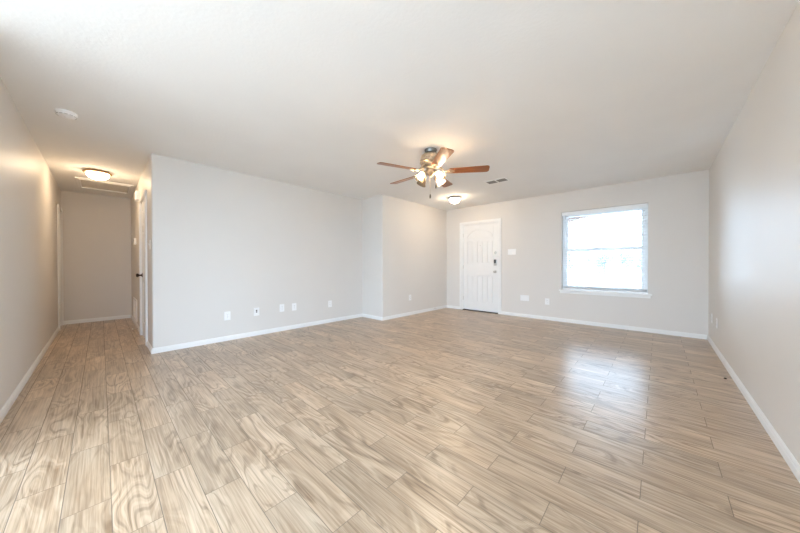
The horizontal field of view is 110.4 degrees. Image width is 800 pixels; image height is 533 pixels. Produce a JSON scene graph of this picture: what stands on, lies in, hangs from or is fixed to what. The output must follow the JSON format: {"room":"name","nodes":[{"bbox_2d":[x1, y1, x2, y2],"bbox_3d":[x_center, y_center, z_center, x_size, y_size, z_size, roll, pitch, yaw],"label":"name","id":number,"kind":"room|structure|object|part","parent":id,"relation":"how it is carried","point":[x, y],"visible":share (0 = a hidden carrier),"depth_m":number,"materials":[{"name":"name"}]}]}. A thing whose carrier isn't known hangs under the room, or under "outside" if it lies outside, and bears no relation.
{"room":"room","nodes":[
{"label":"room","id":0,"kind":"room"},
{"bbox_2d":[0,77,61,409],"bbox_3d":[-4.312,-0.151,3.263,5.360,2.440,0.120,0,1,43],"label":"wall","id":1,"kind":"structure","parent":0,"point":[30,195],"depth_m":2.55,"materials":[{"name":"paint"}]},
{"bbox_2d":[0,327,58,423],"bbox_3d":[-3.962,1.036,3.038,4.533,0.067,0.013,0,1,43],"label":"baseboard","id":2,"kind":"structure","parent":1,"relation":"attached to","point":[20,386],"depth_m":2.48,"materials":[{"name":"white paint"}]},
{"bbox_2d":[57,204,63,330],"bbox_3d":[-5.915,0.016,4.770,0.694,2.091,0.140,0,1,43],"label":"door","id":3,"kind":"structure","parent":1,"relation":"in","point":[59,213],"depth_m":4.97,"materials":[{"name":"white paint"}]},
{"bbox_3d":[-5.923,0.044,4.762,0.580,2.034,0.118,0,1,43],"label":"frame","id":4,"kind":"part","parent":3,"relation":"part of","materials":[{"name":"white paint"}]},
{"bbox_2d":[61,191,131,320],"bbox_3d":[-5.839,-0.162,5.468,0.120,2.440,1.030,0,1,43],"label":"wall","id":5,"kind":"structure","parent":0,"point":[96,228],"depth_m":5.36,"materials":[{"name":"paint"}]},
{"bbox_2d":[64,314,131,324],"bbox_3d":[-5.829,1.024,5.386,0.013,0.067,0.910,0,1,43],"label":"baseboard","id":6,"kind":"structure","parent":5,"relation":"attached to","point":[121,316],"depth_m":5.36,"materials":[{"name":"white paint"}]},
{"bbox_2d":[131,157,150,344],"bbox_3d":[-4.277,-0.160,4.637,3.299,2.440,0.120,0,1,43],"label":"wall","id":7,"kind":"structure","parent":0,"point":[143,184],"depth_m":4.57,"materials":[{"name":"paint"}]},
{"bbox_2d":[133,297,136,321],"bbox_3d":[-4.790,0.769,5.029,0.680,0.380,0.013,0,1,43],"label":"air vent","id":8,"kind":"object","parent":7,"relation":"in","point":[134,299],"visible":0.99,"depth_m":4.98,"materials":[{"name":"white plastic"}]},
{"bbox_2d":[135,190,139,201],"bbox_3d":[-4.140,-1.108,4.383,0.210,0.140,0.053,0,1,43],"label":"door chime","id":9,"kind":"object","parent":7,"relation":"attached to","point":[137,193],"visible":0.9,"depth_m":4.32,"materials":[{"name":"white plastic"}]},
{"bbox_2d":[136,190,147,345],"bbox_3d":[-3.690,0.017,4.045,0.876,2.091,0.187,0,1,43],"label":"door","id":10,"kind":"structure","parent":7,"relation":"in","point":[143,200],"depth_m":4.13,"materials":[{"name":"white paint"}]},
{"bbox_3d":[-3.667,0.045,4.071,0.762,2.034,0.118,0,1,43],"label":"frame","id":11,"kind":"part","parent":10,"relation":"part of","materials":[{"name":"white paint"}]},
{"bbox_3d":[-3.700,0.051,4.034,0.722,2.001,0.008,0,1,43],"label":"stile frame","id":12,"kind":"part","parent":10,"relation":"part of","materials":[{"name":"white paint"}]},
{"bbox_2d":[131,315,152,353],"bbox_3d":[-4.266,1.027,4.546,3.419,0.067,0.013,0,1,43],"label":"baseboard","id":13,"kind":"structure","parent":7,"relation":"attached to","point":[149,346],"depth_m":4.42,"materials":[{"name":"white paint"}]},
{"bbox_2d":[150,154,361,347],"bbox_3d":[-1.948,-0.163,4.631,0.120,2.440,3.283,0,1,43],"label":"wall","id":14,"kind":"structure","parent":0,"point":[222,240],"depth_m":4.13,"materials":[{"name":"paint"}]},
{"bbox_2d":[224,311,229,320],"bbox_3d":[-2.470,0.707,3.979,0.008,0.122,0.078,0,1,43],"label":"wall outlet","id":15,"kind":"object","parent":14,"relation":"attached to","point":[226,314],"visible":1,"depth_m":3.98,"materials":[{"name":"white plastic"}]},
{"bbox_2d":[254,307,258,315],"bbox_3d":[-2.199,0.693,4.265,0.016,0.122,0.082,0,1,43],"label":"jack plate","id":16,"kind":"object","parent":14,"relation":"attached to","point":[256,310],"visible":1,"depth_m":4.27,"materials":[{"name":"white plastic"}]},
{"bbox_2d":[153,314,361,353],"bbox_3d":[-1.898,1.022,4.593,0.013,0.067,3.283,0,1,43],"label":"baseboard","id":17,"kind":"structure","parent":14,"relation":"attached to","point":[261,332],"depth_m":4.13,"materials":[{"name":"white paint"}]},
{"bbox_2d":[280,304,283,311],"bbox_3d":[-1.934,0.679,4.555,0.008,0.122,0.078,0,1,43],"label":"wall outlet","id":18,"kind":"object","parent":14,"relation":"attached to","point":[281,305],"visible":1,"depth_m":4.55,"materials":[{"name":"white plastic"}]},
{"bbox_2d":[292,303,295,310],"bbox_3d":[-1.791,0.684,4.709,0.008,0.122,0.078,0,1,43],"label":"wall outlet","id":19,"kind":"object","parent":14,"relation":"attached to","point":[293,304],"visible":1,"depth_m":4.70,"materials":[{"name":"white plastic"}]},
{"bbox_2d":[362,196,377,315],"bbox_3d":[-0.610,-0.172,5.710,0.611,2.440,0.120,0,1,43],"label":"wall","id":20,"kind":"structure","parent":0,"point":[369,205],"depth_m":5.62,"materials":[{"name":"paint"}]},
{"bbox_2d":[362,314,382,320],"bbox_3d":[-0.555,1.014,5.578,0.611,0.067,0.013,0,1,43],"label":"baseboard","id":21,"kind":"structure","parent":20,"relation":"attached to","point":[363,315],"depth_m":5.56,"materials":[{"name":"white paint"}]},
{"bbox_2d":[0,0,798,210],"bbox_3d":[-2.103,-1.434,3.176,8.706,0.120,10.445,0,1,43],"label":"ceiling","id":22,"kind":"structure","parent":0,"point":[553,96],"depth_m":2.10,"materials":[{"name":"paint"}]},
{"bbox_2d":[55,108,77,119],"bbox_3d":[-2.962,-1.344,2.470,0.132,0.048,0.132,0,1,43],"label":"smoke detector","id":23,"kind":"object","parent":22,"relation":"attached to","point":[67,114],"visible":1,"depth_m":2.44,"materials":[{"name":"white plastic"}]},
{"bbox_2d":[82,168,112,180],"bbox_3d":[-4.375,-1.306,4.027,0.300,0.138,0.300,0,1,43],"label":"flush light","id":24,"kind":"object","parent":22,"relation":"attached to","point":[96,174],"visible":1,"depth_m":3.96,"materials":[{"name":"white glass"}]},
{"bbox_3d":[-4.375,-1.298,4.027,0.237,0.087,0.237,0,1,43],"label":"lamp shade","id":25,"kind":"part","parent":24,"relation":"part of","materials":[{"name":"white glass"}]},
{"bbox_2d":[75,177,133,193],"bbox_3d":[-5.029,-1.366,4.748,0.770,0.026,0.650,0,1,43],"label":"attic hatch","id":26,"kind":"object","parent":22,"relation":"attached to","point":[87,183],"visible":1,"depth_m":4.71,"materials":[{"name":"white paint"}]},
{"bbox_3d":[-5.029,-1.375,4.748,0.666,0.008,0.546,0,1,43],"label":"hatch panel","id":27,"kind":"part","parent":26,"relation":"part of","materials":[{"name":"white paint"}]},
{"bbox_2d":[377,147,489,197],"bbox_3d":[0.339,-1.086,3.321,1.248,0.584,1.287,0,1,43],"label":"ceiling fan","id":28,"kind":"object","parent":22,"relation":"hanging from","point":[430,160],"visible":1,"depth_m":3.19,"materials":[{"name":"brown wood"}]},
{"bbox_3d":[-0.032,-1.115,3.093,0.450,0.006,0.136,0,11,-26],"label":"blade","id":29,"kind":"part","parent":28,"relation":"part of","materials":[{"name":"brown wood"}]},
{"bbox_3d":[0.058,-1.118,3.602,0.136,0.006,0.450,-16,11,-43],"label":"blade","id":30,"kind":"part","parent":28,"relation":"part of","materials":[{"name":"brown wood"}]},
{"bbox_3d":[0.228,-1.028,3.196,0.121,0.124,0.123,0,1,43],"label":"lamp shade","id":31,"kind":"part","parent":28,"relation":"part of","materials":[{"name":"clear glass"}]},
{"bbox_3d":[0.273,-1.030,3.422,0.123,0.124,0.121,0,1,43],"label":"lamp shade","id":32,"kind":"part","parent":28,"relation":"part of","materials":[{"name":"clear glass"}]},
{"bbox_3d":[0.499,-1.030,3.377,0.121,0.124,0.123,0,1,43],"label":"lamp shade","id":33,"kind":"part","parent":28,"relation":"part of","materials":[{"name":"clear glass"}]},
{"bbox_3d":[0.454,-1.028,3.151,0.123,0.124,0.121,0,1,43],"label":"lamp shade","id":34,"kind":"part","parent":28,"relation":"part of","materials":[{"name":"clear glass"}]},
{"bbox_3d":[0.424,-1.114,2.850,0.136,0.006,0.450,11,-1,-8],"label":"blade","id":35,"kind":"part","parent":28,"relation":"part of","materials":[{"name":"brown wood"}]},
{"bbox_3d":[0.570,-1.119,3.674,0.136,0.006,0.450,-12,-5,28],"label":"blade","id":36,"kind":"part","parent":28,"relation":"part of","materials":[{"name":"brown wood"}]},
{"bbox_3d":[0.797,-1.117,3.209,0.450,0.006,0.136,0,-11,10],"label":"blade","id":37,"kind":"part","parent":28,"relation":"part of","materials":[{"name":"brown wood"}]},
{"bbox_2d":[448,196,460,203],"bbox_3d":[1.103,-1.326,5.614,0.270,0.138,0.270,0,1,43],"label":"flush light","id":38,"kind":"object","parent":22,"relation":"attached to","point":[453,199],"visible":1,"depth_m":5.53,"materials":[{"name":"white glass"}]},
{"bbox_3d":[1.103,-1.317,5.615,0.213,0.087,0.213,0,1,43],"label":"lamp shade","id":39,"kind":"part","parent":38,"relation":"part of","materials":[{"name":"white glass"}]},
{"bbox_2d":[484,177,509,184],"bbox_3d":[1.567,-1.383,4.506,0.370,0.010,0.200,0,1,43],"label":"ceiling vent","id":40,"kind":"object","parent":22,"relation":"in","point":[503,179],"visible":1,"depth_m":4.48,"materials":[{"name":"white plastic"}]},
{"bbox_2d":[0,308,799,532],"bbox_3d":[-2.098,1.126,3.193,8.706,0.120,10.445,0,1,43],"label":"floor","id":41,"kind":"structure","parent":0,"point":[445,420],"depth_m":1.77,"materials":[{"name":"brown wood"}]},
{"bbox_2d":[378,195,446,316],"bbox_3d":[0.372,-0.177,6.229,0.120,2.440,2.218,0,1,43],"label":"wall","id":42,"kind":"structure","parent":0,"point":[412,237],"depth_m":5.98,"materials":[{"name":"paint"}]},
{"bbox_2d":[383,305,446,320],"bbox_3d":[0.423,1.008,6.192,0.013,0.067,2.218,0,1,43],"label":"baseboard","id":43,"kind":"structure","parent":42,"relation":"attached to","point":[444,306],"depth_m":6.02,"materials":[{"name":"white paint"}]},
{"bbox_2d":[446,169,708,335],"bbox_3d":[2.864,-0.177,5.563,4.676,2.440,0.200,0,1,43],"label":"wall","id":44,"kind":"structure","parent":0,"point":[678,204],"depth_m":4.71,"materials":[{"name":"paint"}]},
{"bbox_2d":[460,218,500,313],"bbox_3d":[1.878,-0.008,6.446,1.026,2.091,0.232,0,1,43],"label":"door","id":45,"kind":"structure","parent":44,"relation":"in","point":[480,241],"depth_m":6.40,"materials":[{"name":"white paint"}]},
{"bbox_3d":[1.855,-0.326,6.420,0.588,0.478,0.015,0,1,43],"label":"panel","id":46,"kind":"part","parent":45,"relation":"part of","materials":[{"name":"white paint"}]},
{"bbox_3d":[1.857,0.525,6.425,0.588,0.591,0.015,0,1,43],"label":"panel","id":47,"kind":"part","parent":45,"relation":"part of","materials":[{"name":"white paint"}]},
{"bbox_3d":[1.855,-0.750,6.417,0.596,0.178,0.015,0,1,43],"label":"arched panel","id":48,"kind":"part","parent":45,"relation":"part of","materials":[{"name":"white paint"}]},
{"bbox_2d":[508,249,515,254],"bbox_3d":[2.362,-0.310,5.878,0.170,0.118,0.020,0,1,43],"label":"light switch","id":49,"kind":"object","parent":44,"relation":"attached to","point":[510,251],"visible":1,"depth_m":5.87,"materials":[{"name":"white plastic"}]},
{"bbox_2d":[520,295,528,300],"bbox_3d":[2.559,0.646,5.711,0.172,0.118,0.007,0,1,43],"label":"blank plate","id":50,"kind":"object","parent":44,"relation":"attached to","point":[522,297],"visible":1,"depth_m":5.71,"materials":[{"name":"white plastic"}]},
{"bbox_2d":[447,305,706,339],"bbox_3d":[2.793,1.009,5.493,4.408,0.067,0.013,0,1,43],"label":"baseboard","id":51,"kind":"structure","parent":44,"relation":"attached to","point":[650,330],"depth_m":4.75,"materials":[{"name":"white paint"}]},
{"bbox_2d":[559,207,651,297],"bbox_3d":[3.552,-0.257,4.887,1.305,1.519,0.212,0,1,43],"label":"window","id":52,"kind":"structure","parent":44,"relation":"in","point":[644,249],"depth_m":4.77,"materials":[{"name":"white plastic"}]},
{"bbox_2d":[562,203,647,293],"bbox_3d":[3.529,-0.291,4.872,1.208,1.446,0.075,0,1,43],"label":"window blind","id":53,"kind":"object","parent":52,"relation":"attached to","point":[590,288],"visible":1,"depth_m":4.81,"materials":[{"name":"white plastic"}]},
{"bbox_3d":[3.535,0.421,4.883,1.196,0.022,0.052,0,1,43],"label":"rail","id":54,"kind":"part","parent":53,"relation":"part of","materials":[{"name":"white plastic"}]},
{"bbox_3d":[3.885,-0.274,4.551,0.002,1.383,0.057,0,1,43],"label":"ladder cord","id":55,"kind":"part","parent":53,"relation":"part of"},
{"bbox_3d":[3.582,0.031,4.931,1.144,0.739,0.030,0,1,43],"label":"sash","id":56,"kind":"part","parent":52,"relation":"part of","materials":[{"name":"white glass"}]},
{"bbox_3d":[3.527,0.450,4.864,1.305,0.024,0.136,0,1,43],"label":"sill","id":57,"kind":"part","parent":52,"relation":"part of","materials":[{"name":"white paint"}]},
{"bbox_3d":[3.603,-0.628,4.951,1.144,0.707,0.030,0,1,43],"label":"sash","id":58,"kind":"part","parent":52,"relation":"part of","materials":[{"name":"glass"}]},
{"bbox_2d":[708,0,799,463],"bbox_3d":[0.975,-0.140,0.188,0.120,2.440,10.245,0,1,43],"label":"wall","id":59,"kind":"structure","parent":0,"point":[754,175],"depth_m":1.88,"materials":[{"name":"paint"}]},
{"bbox_2d":[707,335,799,482],"bbox_3d":[2.335,1.033,1.753,0.013,0.067,6.115,0,1,43],"label":"baseboard","id":60,"kind":"structure","parent":59,"relation":"attached to","point":[793,464],"depth_m":1.84,"materials":[{"name":"white paint"}]},
{"label":"outside","id":61,"kind":"structure","parent":0,"visible":0},
{"bbox_2d":[568,269,647,293],"bbox_3d":[10.217,1.215,10.993,120.000,0.160,150.000,0,1,43],"label":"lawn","id":62,"kind":"structure","parent":61,"point":[580,272],"depth_m":30.61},
{"bbox_2d":[568,253,573,268],"bbox_3d":[17.767,-0.270,30.057,1.762,2.552,2.286,0,0,26],"label":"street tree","id":63,"kind":"object","parent":62,"relation":"on","point":[569,254],"visible":0.1,"depth_m":29.39,"materials":[{"name":"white plant"}]},
{"bbox_2d":[589,252,616,275],"bbox_3d":[21.242,-0.297,29.104,2.573,2.607,2.394,0,1,43],"label":"street tree","id":64,"kind":"object","parent":62,"relation":"on","point":[609,255],"visible":0.84,"depth_m":28.86,"materials":[{"name":"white plant"}]},
{"bbox_2d":[616,251,636,274],"bbox_3d":[27.264,-0.489,33.464,1.637,2.912,2.368,0,0,-11],"label":"street tree","id":65,"kind":"object","parent":62,"relation":"on","point":[622,260],"visible":0.8,"depth_m":33.27,"materials":[{"name":"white plant"}]},
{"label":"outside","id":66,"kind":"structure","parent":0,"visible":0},
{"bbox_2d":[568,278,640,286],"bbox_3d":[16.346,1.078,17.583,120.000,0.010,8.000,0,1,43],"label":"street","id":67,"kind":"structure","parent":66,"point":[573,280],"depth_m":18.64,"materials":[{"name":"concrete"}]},
{"bbox_3d":[4.508,1.124,5.734,7.200,0.110,2.275,0,1,43],"label":"porch slab","id":68,"kind":"object","parent":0,"visible":0},
{"bbox_2d":[569,215,595,221],"bbox_3d":[5.770,-0.257,5.543,5.100,2.650,0.221,0,1,43],"label":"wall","id":69,"kind":"structure","parent":68,"relation":"on","point":[577,218],"depth_m":6.78,"materials":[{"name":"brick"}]}
]}

